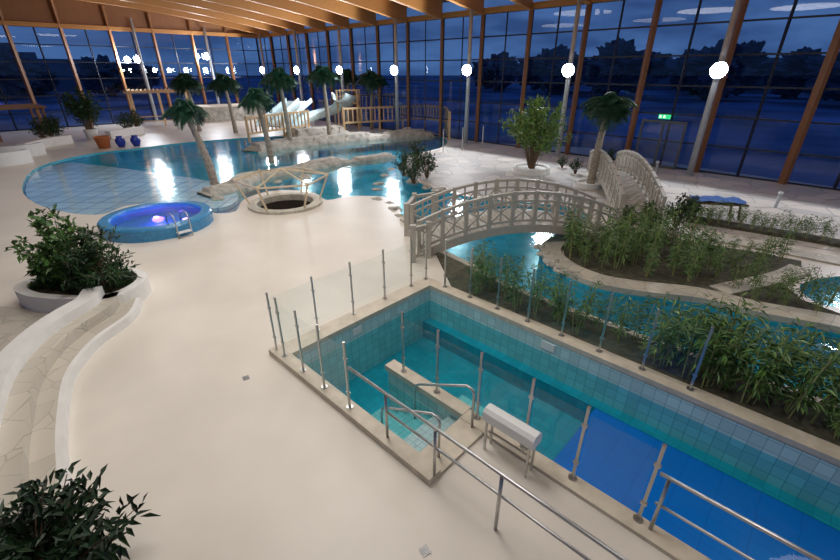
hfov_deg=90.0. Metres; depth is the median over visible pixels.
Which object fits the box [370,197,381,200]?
boulder
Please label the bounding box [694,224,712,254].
bamboo plant
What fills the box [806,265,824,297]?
bamboo plant
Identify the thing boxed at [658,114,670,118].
exit sign
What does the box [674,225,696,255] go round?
bamboo plant
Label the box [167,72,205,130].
palm tree
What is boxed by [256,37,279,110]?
window
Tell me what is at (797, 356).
bamboo plant
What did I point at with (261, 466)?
floor
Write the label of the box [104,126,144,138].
wall
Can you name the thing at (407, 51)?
timber post
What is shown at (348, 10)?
roof beam
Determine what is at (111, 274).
leafy shrub
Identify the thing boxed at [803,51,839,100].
tree
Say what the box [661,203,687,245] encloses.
bamboo plant
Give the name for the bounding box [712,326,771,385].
bamboo plant
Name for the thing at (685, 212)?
leafy shrub
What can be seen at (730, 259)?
bamboo plant
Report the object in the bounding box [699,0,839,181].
window
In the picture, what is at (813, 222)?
bamboo plant
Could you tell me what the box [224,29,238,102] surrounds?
timber post
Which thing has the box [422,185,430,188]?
boulder
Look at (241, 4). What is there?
roof beam
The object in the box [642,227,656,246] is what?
bamboo plant
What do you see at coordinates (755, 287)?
bamboo plant
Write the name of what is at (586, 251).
bamboo plant
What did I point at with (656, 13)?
timber post
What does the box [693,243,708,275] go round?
bamboo plant
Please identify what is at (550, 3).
trim
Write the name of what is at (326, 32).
timber post
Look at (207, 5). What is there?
roof beam
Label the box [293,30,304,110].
column
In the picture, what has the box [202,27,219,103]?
column
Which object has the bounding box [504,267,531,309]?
bamboo plant
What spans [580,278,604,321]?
bamboo plant
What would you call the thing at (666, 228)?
bamboo plant
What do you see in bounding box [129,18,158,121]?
column
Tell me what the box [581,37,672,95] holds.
tree
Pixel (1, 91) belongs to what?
window
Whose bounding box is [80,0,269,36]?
roof beam
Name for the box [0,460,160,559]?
leafy shrub
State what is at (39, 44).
window
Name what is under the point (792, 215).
bamboo plant
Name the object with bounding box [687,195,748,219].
sun lounger
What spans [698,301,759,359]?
bamboo plant
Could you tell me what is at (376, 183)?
boulder
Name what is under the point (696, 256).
bamboo plant
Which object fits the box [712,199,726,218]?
bamboo plant
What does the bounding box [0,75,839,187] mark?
ground
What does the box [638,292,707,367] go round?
bamboo plant
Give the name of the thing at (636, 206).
bamboo plant
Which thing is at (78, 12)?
wall
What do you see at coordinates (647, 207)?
bamboo plant
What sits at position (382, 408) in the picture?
handrail
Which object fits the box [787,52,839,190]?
window
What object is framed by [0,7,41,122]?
timber post
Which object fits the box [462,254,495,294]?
bamboo plant
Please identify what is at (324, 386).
glass barrier
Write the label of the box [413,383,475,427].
handrail
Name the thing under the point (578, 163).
leafy shrub
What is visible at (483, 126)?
glass screen
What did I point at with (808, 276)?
bamboo plant
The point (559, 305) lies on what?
bamboo plant
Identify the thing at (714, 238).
bamboo plant
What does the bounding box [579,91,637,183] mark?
palm tree
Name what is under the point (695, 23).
window
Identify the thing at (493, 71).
tree
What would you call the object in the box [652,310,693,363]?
bamboo plant
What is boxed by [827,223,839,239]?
bamboo plant
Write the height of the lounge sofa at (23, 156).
0.750 m
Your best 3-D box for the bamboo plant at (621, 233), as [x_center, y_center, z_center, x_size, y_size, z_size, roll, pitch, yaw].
[5.792,-0.967,11.933,0.585,0.858,0.446,-10,28,-18]
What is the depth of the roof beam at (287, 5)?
35.22 m
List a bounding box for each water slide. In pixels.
[256,98,311,127]
[291,89,361,129]
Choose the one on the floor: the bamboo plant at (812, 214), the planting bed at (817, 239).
the planting bed at (817, 239)
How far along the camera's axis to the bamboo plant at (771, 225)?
14.03 m
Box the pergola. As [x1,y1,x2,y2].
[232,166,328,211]
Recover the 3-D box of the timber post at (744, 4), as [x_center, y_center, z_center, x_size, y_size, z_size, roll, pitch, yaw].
[15.077,-9.767,21.099,0.190,8.600,0.360,0,27,0]
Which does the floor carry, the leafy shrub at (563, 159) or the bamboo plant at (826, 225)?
the leafy shrub at (563, 159)
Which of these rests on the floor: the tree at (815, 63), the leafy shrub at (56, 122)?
the leafy shrub at (56, 122)
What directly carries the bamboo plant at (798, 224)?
on the planting bed at (817, 239)
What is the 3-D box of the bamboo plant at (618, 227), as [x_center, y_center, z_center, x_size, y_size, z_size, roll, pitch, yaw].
[5.284,-1.133,11.686,0.575,1.376,0.758,-4,27,-9]
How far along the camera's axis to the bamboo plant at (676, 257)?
10.95 m
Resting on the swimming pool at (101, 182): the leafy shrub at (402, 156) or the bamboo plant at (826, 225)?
the leafy shrub at (402, 156)
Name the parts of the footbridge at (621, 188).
post, rail, post, rail, rail, post, post, post, post, post, post, post, post, post, post, post, rail, post, rail, post, rail, post, post, post, post, post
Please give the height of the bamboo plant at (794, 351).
1.113 m
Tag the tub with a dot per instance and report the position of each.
(142, 223)
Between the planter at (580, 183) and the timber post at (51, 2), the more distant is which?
the timber post at (51, 2)
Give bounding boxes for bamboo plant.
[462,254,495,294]
[471,238,497,284]
[473,241,494,289]
[483,254,501,290]
[496,253,525,289]
[498,253,518,298]
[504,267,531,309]
[519,276,552,316]
[525,264,551,302]
[545,268,578,322]
[546,276,563,307]
[551,280,572,323]
[561,209,583,257]
[563,213,576,247]
[563,294,596,334]
[564,201,585,240]
[570,212,594,256]
[579,237,591,265]
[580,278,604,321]
[587,221,600,248]
[589,292,621,333]
[592,223,611,256]
[596,218,620,257]
[599,205,628,247]
[599,234,615,268]
[605,293,637,342]
[607,221,638,268]
[614,206,632,236]
[614,233,632,256]
[616,212,639,245]
[616,214,635,241]
[624,292,662,341]
[625,240,644,265]
[626,235,642,256]
[627,203,640,228]
[628,207,663,257]
[634,206,655,237]
[636,207,652,241]
[636,318,672,358]
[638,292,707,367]
[640,218,670,261]
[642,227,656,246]
[643,200,675,232]
[643,242,660,277]
[651,215,673,244]
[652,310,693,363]
[655,225,668,254]
[656,309,690,353]
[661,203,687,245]
[662,296,725,363]
[663,231,690,269]
[664,237,686,275]
[669,306,736,380]
[672,219,688,240]
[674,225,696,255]
[677,302,711,352]
[679,238,706,280]
[680,204,715,249]
[684,224,723,263]
[687,202,697,217]
[689,324,745,388]
[690,294,735,370]
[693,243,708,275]
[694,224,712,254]
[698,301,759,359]
[703,239,731,269]
[704,238,724,264]
[705,207,719,222]
[706,290,767,367]
[707,227,726,248]
[709,240,731,277]
[709,314,771,389]
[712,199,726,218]
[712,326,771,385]
[714,318,772,376]
[715,210,725,223]
[724,202,739,221]
[725,247,744,270]
[726,210,733,224]
[726,260,754,287]
[728,236,740,257]
[730,339,796,407]
[735,205,750,222]
[736,245,750,264]
[737,207,749,225]
[737,317,812,397]
[746,236,757,256]
[747,209,762,228]
[747,254,772,286]
[748,276,769,299]
[752,237,775,262]
[752,238,777,268]
[756,212,768,229]
[757,317,818,382]
[757,342,807,397]
[762,212,771,225]
[764,235,781,259]
[765,277,782,298]
[766,213,778,231]
[773,342,839,418]
[774,214,781,227]
[775,323,839,390]
[776,226,797,260]
[777,266,793,290]
[777,272,801,305]
[779,210,795,231]
[782,349,831,409]
[785,215,798,230]
[785,263,801,286]
[791,215,806,234]
[794,217,812,234]
[794,264,817,302]
[800,354,839,423]
[801,214,817,232]
[804,222,813,237]
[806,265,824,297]
[808,215,826,236]
[808,273,839,310]
[810,339,839,398]
[818,215,833,236]
[818,338,839,415]
[819,220,830,240]
[821,278,839,307]
[821,392,839,438]
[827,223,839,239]
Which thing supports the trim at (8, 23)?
attached to the wall at (78, 12)
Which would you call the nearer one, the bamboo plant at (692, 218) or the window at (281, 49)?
the bamboo plant at (692, 218)
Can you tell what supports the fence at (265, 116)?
on the floor
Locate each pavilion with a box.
[0,104,46,141]
[123,88,192,125]
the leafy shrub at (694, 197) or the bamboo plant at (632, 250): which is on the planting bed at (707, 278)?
the bamboo plant at (632, 250)
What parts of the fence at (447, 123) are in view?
post, post, railing, post, post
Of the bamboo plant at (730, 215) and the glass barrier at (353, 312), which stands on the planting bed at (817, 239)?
the bamboo plant at (730, 215)
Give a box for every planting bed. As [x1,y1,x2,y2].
[436,252,839,445]
[563,231,839,315]
[685,215,839,247]
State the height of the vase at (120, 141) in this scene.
0.750 m
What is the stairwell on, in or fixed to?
in the floor
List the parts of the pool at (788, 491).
depth plate, depth plate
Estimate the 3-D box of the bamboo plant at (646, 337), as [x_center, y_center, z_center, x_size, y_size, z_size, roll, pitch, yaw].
[4.355,1.083,7.818,0.622,0.912,0.474,-12,29,-22]
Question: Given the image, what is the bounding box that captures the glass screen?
[442,126,483,151]
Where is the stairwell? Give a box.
[247,192,321,214]
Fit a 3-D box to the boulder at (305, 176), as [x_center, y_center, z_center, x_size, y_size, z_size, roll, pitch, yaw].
[-6.055,-5.483,22.229,0.743,0.230,0.734,-22,34,-37]
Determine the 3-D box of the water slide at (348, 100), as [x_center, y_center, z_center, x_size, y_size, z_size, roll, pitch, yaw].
[-9.062,-15.843,39.066,6.915,3.400,4.143,0,27,0]
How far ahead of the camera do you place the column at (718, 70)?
20.03 m
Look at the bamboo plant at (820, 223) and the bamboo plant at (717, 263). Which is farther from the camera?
the bamboo plant at (820, 223)
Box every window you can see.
[0,25,34,131]
[14,26,82,126]
[63,28,128,124]
[116,31,171,119]
[158,33,204,118]
[199,35,236,104]
[232,37,266,109]
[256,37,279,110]
[272,35,295,101]
[288,33,314,109]
[307,31,332,121]
[328,29,356,124]
[351,26,381,127]
[378,23,409,129]
[408,19,443,135]
[441,15,484,140]
[477,10,526,146]
[519,4,585,152]
[569,0,649,159]
[630,0,728,169]
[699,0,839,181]
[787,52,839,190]
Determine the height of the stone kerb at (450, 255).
0.100 m
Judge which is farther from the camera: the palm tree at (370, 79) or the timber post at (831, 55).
the palm tree at (370, 79)
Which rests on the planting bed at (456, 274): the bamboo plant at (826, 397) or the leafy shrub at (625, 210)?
the bamboo plant at (826, 397)
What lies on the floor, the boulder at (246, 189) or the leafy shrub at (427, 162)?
the leafy shrub at (427, 162)
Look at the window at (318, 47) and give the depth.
43.88 m
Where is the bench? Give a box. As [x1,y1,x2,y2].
[0,286,142,534]
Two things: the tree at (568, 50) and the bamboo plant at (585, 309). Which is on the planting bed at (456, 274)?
the bamboo plant at (585, 309)
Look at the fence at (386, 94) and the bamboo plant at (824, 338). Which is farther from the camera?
the fence at (386, 94)
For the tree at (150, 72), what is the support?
on the ground
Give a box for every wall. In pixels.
[0,0,253,33]
[16,135,73,147]
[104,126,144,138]
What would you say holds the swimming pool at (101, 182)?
in the floor
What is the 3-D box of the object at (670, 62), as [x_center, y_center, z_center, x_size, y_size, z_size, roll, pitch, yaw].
[79.494,-57.024,115.502,28.284,9.300,28.284,0,27,0]
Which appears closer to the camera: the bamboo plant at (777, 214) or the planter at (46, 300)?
the planter at (46, 300)
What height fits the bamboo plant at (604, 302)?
0.935 m
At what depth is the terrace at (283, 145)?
32.62 m
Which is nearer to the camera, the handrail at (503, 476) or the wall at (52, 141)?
the handrail at (503, 476)
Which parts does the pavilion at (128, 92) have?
post, post, rail, post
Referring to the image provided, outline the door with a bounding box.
[635,119,687,169]
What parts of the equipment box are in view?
leg, leg, leg, leg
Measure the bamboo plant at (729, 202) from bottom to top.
0.763 m
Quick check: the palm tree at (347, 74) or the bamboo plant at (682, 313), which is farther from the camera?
the palm tree at (347, 74)
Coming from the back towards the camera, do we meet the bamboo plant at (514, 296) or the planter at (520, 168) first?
the planter at (520, 168)
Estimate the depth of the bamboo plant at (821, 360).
6.44 m
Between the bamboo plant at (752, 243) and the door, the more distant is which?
the door
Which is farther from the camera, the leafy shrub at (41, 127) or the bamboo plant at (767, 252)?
the leafy shrub at (41, 127)
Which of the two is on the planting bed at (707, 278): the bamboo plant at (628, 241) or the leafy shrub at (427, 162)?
the bamboo plant at (628, 241)
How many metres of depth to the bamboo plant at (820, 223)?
13.62 m
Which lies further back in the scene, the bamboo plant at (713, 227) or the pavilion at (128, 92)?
the pavilion at (128, 92)
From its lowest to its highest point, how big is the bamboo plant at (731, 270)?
0.820 m
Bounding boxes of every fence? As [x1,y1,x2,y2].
[244,110,309,142]
[342,104,450,139]
[358,93,394,124]
[404,190,438,235]
[410,221,431,262]
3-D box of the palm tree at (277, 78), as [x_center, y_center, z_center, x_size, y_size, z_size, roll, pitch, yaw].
[-9.746,-12.189,29.708,2.354,5.233,2.364,6,27,12]
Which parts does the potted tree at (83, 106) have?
pot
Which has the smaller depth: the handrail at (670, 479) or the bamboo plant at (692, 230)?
the handrail at (670, 479)
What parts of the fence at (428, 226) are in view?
post, railing, post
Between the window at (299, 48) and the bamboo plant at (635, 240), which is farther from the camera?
the window at (299, 48)
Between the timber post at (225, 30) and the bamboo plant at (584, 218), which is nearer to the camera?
the bamboo plant at (584, 218)
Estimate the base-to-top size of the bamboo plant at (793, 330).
1.413 m
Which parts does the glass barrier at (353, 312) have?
post, post, post, post, post, post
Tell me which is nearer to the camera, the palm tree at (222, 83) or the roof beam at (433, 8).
the roof beam at (433, 8)
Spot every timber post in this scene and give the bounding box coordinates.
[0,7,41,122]
[49,0,92,123]
[100,5,132,115]
[146,13,172,118]
[187,20,206,104]
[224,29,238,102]
[269,35,279,102]
[286,33,295,100]
[304,32,314,109]
[325,31,334,122]
[349,28,356,125]
[375,23,381,128]
[406,22,408,126]
[438,16,442,136]
[474,14,484,141]
[516,7,532,147]
[564,0,591,154]
[624,0,662,149]
[694,0,748,171]
[777,19,839,184]
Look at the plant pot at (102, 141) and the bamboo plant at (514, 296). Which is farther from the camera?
the plant pot at (102, 141)
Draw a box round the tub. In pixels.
[97,200,213,242]
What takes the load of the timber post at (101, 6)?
on the floor
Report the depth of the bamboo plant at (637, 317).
8.31 m
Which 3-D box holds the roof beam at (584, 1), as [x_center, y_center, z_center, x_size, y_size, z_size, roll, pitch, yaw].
[-7.833,-9.477,7.647,0.320,3.386,49.299,24,35,39]
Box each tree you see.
[0,44,41,99]
[23,57,60,94]
[59,86,103,138]
[77,54,139,95]
[121,59,160,89]
[161,98,218,184]
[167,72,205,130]
[206,73,243,132]
[237,88,276,163]
[258,66,300,141]
[304,64,339,134]
[336,69,358,124]
[355,69,389,128]
[471,51,519,88]
[473,60,516,91]
[498,94,572,168]
[512,44,586,93]
[567,49,587,88]
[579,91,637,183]
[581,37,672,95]
[669,46,712,94]
[678,38,780,100]
[763,46,821,98]
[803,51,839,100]
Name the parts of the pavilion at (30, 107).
post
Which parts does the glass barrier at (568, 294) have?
post, post, post, post, post, post, post, post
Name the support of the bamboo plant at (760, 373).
on the planting bed at (456, 274)
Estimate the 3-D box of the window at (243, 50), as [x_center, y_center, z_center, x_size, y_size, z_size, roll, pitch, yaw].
[-20.985,-24.743,51.163,0.141,8.500,3.741,24,35,39]
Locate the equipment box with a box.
[482,403,541,477]
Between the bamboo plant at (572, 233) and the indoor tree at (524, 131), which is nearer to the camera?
the bamboo plant at (572, 233)
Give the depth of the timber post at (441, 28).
32.85 m
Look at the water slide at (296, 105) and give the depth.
38.61 m
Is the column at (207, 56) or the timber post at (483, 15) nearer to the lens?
the timber post at (483, 15)
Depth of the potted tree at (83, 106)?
33.22 m
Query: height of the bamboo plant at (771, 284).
0.620 m
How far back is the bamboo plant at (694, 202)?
15.21 m
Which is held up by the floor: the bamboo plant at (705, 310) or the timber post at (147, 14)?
the timber post at (147, 14)
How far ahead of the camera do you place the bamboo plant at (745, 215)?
14.59 m
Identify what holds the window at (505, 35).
on the floor
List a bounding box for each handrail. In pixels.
[347,366,627,559]
[380,407,440,457]
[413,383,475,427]
[648,471,822,559]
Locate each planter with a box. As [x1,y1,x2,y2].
[13,266,151,313]
[512,163,550,175]
[575,179,601,189]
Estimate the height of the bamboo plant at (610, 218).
1.408 m
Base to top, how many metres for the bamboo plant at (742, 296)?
1.634 m
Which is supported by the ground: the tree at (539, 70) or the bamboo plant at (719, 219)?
the tree at (539, 70)
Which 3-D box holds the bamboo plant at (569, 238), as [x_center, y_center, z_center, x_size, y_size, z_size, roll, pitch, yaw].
[4.574,-1.510,12.773,0.600,1.079,0.451,16,31,29]
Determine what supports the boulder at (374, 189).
on the swimming pool at (101, 182)
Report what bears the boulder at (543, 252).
on the stone kerb at (780, 313)
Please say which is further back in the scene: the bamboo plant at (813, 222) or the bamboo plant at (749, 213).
the bamboo plant at (749, 213)
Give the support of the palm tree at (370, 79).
on the floor
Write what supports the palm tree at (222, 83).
on the floor
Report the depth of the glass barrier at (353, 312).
9.34 m
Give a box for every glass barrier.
[265,233,427,348]
[273,297,352,409]
[400,311,666,523]
[442,240,714,390]
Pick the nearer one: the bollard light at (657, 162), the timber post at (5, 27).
the bollard light at (657, 162)
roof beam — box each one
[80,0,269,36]
[121,0,285,34]
[162,0,304,33]
[203,0,325,30]
[246,0,349,28]
[291,0,375,25]
[339,0,406,22]
[391,0,442,18]
[448,0,483,14]
[510,0,532,9]
[582,0,590,3]
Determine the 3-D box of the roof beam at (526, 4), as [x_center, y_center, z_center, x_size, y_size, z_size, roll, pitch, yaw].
[-10.520,-10.679,10.050,0.320,3.386,49.299,24,35,39]
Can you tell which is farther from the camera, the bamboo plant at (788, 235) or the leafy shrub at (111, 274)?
the bamboo plant at (788, 235)
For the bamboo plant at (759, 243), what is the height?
0.825 m
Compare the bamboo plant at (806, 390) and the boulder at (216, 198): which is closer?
the bamboo plant at (806, 390)
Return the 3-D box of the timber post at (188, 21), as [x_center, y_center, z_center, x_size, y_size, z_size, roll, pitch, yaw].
[-24.803,-23.430,47.156,0.180,9.736,0.320,0,27,0]
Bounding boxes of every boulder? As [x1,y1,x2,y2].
[211,195,224,200]
[241,187,253,191]
[273,180,282,183]
[298,174,311,179]
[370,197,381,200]
[371,188,382,190]
[372,182,383,185]
[388,206,401,211]
[406,179,418,183]
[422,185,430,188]
[431,187,445,191]
[533,244,544,249]
[537,250,551,256]
[542,256,558,266]
[553,264,568,273]
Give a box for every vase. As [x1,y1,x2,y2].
[115,136,125,146]
[130,135,140,145]
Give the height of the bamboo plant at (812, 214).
0.679 m
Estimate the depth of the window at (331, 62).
41.28 m
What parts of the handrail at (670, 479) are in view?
post, rail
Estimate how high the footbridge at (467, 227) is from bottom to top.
2.010 m
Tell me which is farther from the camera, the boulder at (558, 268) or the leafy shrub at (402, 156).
the leafy shrub at (402, 156)
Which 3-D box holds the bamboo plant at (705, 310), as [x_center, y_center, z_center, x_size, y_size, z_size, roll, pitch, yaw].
[5.143,0.940,7.421,0.866,1.523,0.629,12,29,23]
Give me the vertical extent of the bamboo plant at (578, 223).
1.360 m
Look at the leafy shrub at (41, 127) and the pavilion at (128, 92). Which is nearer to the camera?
the leafy shrub at (41, 127)
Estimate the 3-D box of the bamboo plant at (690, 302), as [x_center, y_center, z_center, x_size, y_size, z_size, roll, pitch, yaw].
[5.158,0.950,7.865,0.673,1.110,0.801,5,27,9]
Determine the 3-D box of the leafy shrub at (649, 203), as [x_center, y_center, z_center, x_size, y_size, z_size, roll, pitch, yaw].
[7.821,-2.172,14.238,0.872,1.163,0.989,6,27,12]
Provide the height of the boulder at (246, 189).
0.176 m
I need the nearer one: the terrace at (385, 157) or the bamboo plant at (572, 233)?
the bamboo plant at (572, 233)
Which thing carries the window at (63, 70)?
on the ground
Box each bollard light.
[655,161,659,172]
[773,191,783,207]
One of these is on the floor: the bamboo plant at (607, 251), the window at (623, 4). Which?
the window at (623, 4)
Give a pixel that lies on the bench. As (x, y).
(40, 368)
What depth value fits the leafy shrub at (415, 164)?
20.09 m
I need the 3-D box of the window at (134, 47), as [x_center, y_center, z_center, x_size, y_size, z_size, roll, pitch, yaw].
[-29.011,-21.154,43.985,0.141,8.500,3.841,24,35,39]
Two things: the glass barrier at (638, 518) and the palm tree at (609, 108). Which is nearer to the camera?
the glass barrier at (638, 518)
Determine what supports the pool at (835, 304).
in the floor
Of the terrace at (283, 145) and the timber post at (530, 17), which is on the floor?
the timber post at (530, 17)
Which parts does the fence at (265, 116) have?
post, post, post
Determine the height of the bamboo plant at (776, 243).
0.818 m
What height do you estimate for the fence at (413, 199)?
1.120 m
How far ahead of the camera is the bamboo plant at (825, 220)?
13.28 m
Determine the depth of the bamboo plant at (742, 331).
7.06 m
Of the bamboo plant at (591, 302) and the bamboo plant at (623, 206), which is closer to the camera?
the bamboo plant at (591, 302)
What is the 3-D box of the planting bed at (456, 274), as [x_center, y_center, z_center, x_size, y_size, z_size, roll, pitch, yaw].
[3.674,1.096,8.898,1.468,0.080,11.037,-23,34,-38]
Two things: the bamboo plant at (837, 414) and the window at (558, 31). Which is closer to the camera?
the bamboo plant at (837, 414)
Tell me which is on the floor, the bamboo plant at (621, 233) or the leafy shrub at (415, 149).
the leafy shrub at (415, 149)
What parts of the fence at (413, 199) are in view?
post, post, railing, post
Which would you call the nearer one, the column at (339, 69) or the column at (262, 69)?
the column at (339, 69)
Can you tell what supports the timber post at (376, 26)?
on the floor
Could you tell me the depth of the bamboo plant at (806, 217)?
13.74 m
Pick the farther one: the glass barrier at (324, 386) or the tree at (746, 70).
the tree at (746, 70)
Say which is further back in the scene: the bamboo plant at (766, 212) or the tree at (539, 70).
the tree at (539, 70)
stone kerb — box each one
[400,218,838,407]
[540,221,839,332]
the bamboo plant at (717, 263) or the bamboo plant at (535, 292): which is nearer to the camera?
the bamboo plant at (535, 292)
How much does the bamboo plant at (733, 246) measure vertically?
0.766 m
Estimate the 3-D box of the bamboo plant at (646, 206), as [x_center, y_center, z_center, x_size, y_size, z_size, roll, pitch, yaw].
[7.162,-1.837,13.295,0.646,1.199,0.625,16,31,29]
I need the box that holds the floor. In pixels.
[0,119,839,559]
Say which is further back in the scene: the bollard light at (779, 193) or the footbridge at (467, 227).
the bollard light at (779, 193)
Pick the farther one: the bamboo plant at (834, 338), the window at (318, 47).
the window at (318, 47)
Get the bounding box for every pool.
[22,132,839,403]
[268,277,839,559]
[800,276,839,307]
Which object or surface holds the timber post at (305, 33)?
on the floor
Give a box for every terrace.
[197,156,357,198]
[198,103,265,121]
[242,127,439,156]
[280,125,348,137]
[350,152,396,165]
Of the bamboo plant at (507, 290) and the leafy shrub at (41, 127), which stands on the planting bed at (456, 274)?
the bamboo plant at (507, 290)
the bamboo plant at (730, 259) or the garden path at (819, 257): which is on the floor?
the garden path at (819, 257)
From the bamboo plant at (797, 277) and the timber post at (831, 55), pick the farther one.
the timber post at (831, 55)
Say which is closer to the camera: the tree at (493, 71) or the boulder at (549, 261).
the boulder at (549, 261)
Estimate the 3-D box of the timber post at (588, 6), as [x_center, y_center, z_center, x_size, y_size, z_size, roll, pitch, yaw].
[9.703,-12.170,25.906,0.190,8.600,0.360,0,27,0]
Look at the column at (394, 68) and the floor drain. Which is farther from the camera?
the column at (394, 68)
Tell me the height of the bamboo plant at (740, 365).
1.505 m
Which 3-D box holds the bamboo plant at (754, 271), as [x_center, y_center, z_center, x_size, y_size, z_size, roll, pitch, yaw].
[8.343,-0.215,10.344,0.487,0.935,0.504,15,30,28]
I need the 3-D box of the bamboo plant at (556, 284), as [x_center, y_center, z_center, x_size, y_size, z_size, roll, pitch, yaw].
[3.016,0.315,9.315,0.522,0.946,0.395,-5,27,-10]
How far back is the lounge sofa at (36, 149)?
26.96 m
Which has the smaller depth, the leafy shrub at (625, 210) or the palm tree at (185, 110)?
the leafy shrub at (625, 210)
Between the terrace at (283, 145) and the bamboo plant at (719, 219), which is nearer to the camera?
the bamboo plant at (719, 219)
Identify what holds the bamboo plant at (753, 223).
on the planting bed at (817, 239)
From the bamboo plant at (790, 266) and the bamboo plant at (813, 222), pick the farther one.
the bamboo plant at (813, 222)
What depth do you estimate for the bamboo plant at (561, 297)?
8.86 m
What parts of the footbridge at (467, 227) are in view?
post, post, post, post, post, post, post, post, post, rail, rail, rail, post, rail, post, rail, rail, post, post, post, post, post, post, post, post, post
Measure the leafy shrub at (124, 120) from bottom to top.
1.938 m
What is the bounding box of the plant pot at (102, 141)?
[93,135,110,148]
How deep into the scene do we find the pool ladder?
13.95 m
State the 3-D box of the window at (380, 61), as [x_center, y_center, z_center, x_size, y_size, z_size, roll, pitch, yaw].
[-2.247,-17.596,36.870,0.141,8.500,3.841,-24,35,-39]
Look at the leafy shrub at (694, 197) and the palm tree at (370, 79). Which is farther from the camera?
the palm tree at (370, 79)
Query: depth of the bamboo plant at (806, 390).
6.30 m
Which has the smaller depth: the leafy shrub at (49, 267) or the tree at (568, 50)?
the leafy shrub at (49, 267)
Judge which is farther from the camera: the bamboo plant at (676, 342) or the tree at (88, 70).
the tree at (88, 70)
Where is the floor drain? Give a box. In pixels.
[418,544,430,556]
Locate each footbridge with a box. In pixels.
[410,178,622,254]
[587,149,666,225]
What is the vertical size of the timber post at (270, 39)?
8.600 m
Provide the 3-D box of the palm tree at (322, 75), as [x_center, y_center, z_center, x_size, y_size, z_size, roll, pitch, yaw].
[-7.398,-13.840,32.852,2.591,5.374,2.258,5,27,10]
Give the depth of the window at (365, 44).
38.97 m
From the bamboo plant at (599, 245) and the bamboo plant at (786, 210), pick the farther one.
the bamboo plant at (786, 210)
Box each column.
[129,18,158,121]
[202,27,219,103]
[258,34,268,93]
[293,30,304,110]
[336,25,346,126]
[390,19,398,129]
[462,10,472,143]
[553,0,581,157]
[683,0,741,176]
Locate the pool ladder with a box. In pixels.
[165,210,192,238]
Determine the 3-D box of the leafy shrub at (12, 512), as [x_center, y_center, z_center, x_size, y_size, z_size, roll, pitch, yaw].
[-4.876,2.804,4.351,1.559,1.114,1.318,0,27,0]
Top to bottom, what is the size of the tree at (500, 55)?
11.216 m
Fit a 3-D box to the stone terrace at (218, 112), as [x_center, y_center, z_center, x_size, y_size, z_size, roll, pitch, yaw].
[-21.221,-19.043,47.578,6.800,1.510,3.500,-17,31,-30]
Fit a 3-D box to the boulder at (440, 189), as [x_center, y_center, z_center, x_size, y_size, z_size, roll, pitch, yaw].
[0.953,-4.258,19.686,0.709,0.209,0.731,-24,35,-39]
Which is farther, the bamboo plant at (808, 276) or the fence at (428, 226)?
the fence at (428, 226)
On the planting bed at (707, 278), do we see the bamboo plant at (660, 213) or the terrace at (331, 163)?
the bamboo plant at (660, 213)
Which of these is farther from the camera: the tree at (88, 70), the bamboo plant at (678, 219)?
the tree at (88, 70)
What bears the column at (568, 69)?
on the floor
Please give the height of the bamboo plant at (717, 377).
1.267 m
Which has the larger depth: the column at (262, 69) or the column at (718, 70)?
the column at (262, 69)
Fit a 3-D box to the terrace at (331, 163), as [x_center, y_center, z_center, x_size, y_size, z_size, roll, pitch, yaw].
[-7.401,-5.795,22.744,2.225,0.702,9.816,17,31,30]
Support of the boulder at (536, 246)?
on the stone kerb at (780, 313)
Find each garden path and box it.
[658,227,839,265]
[709,264,810,294]
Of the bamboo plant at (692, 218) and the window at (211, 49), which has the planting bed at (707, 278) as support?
the bamboo plant at (692, 218)
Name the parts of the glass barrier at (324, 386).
post, post, post, post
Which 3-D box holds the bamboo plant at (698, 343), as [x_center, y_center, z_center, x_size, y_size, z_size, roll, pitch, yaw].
[4.794,1.107,7.163,1.053,1.459,0.884,-10,28,-20]
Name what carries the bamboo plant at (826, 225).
on the planting bed at (817, 239)
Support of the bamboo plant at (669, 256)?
on the planting bed at (707, 278)
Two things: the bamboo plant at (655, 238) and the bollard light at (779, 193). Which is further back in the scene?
the bollard light at (779, 193)
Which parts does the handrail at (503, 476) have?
post, post, rail, post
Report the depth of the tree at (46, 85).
97.71 m
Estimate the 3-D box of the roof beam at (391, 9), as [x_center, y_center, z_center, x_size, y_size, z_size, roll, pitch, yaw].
[-18.581,-14.284,17.260,0.320,3.386,49.299,24,35,39]
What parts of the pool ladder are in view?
rail, rail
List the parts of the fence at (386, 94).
railing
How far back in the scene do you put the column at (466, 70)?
29.46 m
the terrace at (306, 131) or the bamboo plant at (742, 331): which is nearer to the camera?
the bamboo plant at (742, 331)
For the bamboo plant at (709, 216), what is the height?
0.565 m
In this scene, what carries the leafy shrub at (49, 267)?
in the planter at (46, 300)
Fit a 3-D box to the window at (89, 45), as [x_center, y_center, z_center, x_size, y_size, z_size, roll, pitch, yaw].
[-31.698,-19.952,41.582,0.141,8.500,3.841,24,35,39]
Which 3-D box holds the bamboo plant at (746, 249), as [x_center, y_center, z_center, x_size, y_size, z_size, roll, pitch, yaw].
[8.967,-0.715,11.671,0.333,0.642,0.438,-6,27,-12]
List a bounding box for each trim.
[0,20,255,37]
[256,0,618,37]
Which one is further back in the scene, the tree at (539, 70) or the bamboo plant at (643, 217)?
the tree at (539, 70)
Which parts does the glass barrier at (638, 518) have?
post, post, post, post, post, post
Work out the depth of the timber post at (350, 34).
39.76 m
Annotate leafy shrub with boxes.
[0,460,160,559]
[0,508,23,552]
[4,203,91,289]
[27,116,53,137]
[37,115,58,136]
[46,114,67,135]
[51,224,140,292]
[113,111,135,127]
[126,108,145,126]
[391,149,411,175]
[400,152,423,183]
[409,139,431,168]
[418,151,437,177]
[556,155,567,167]
[569,158,583,173]
[606,149,616,160]
[612,205,639,224]
[638,200,663,226]
[664,192,697,227]
[687,195,705,215]

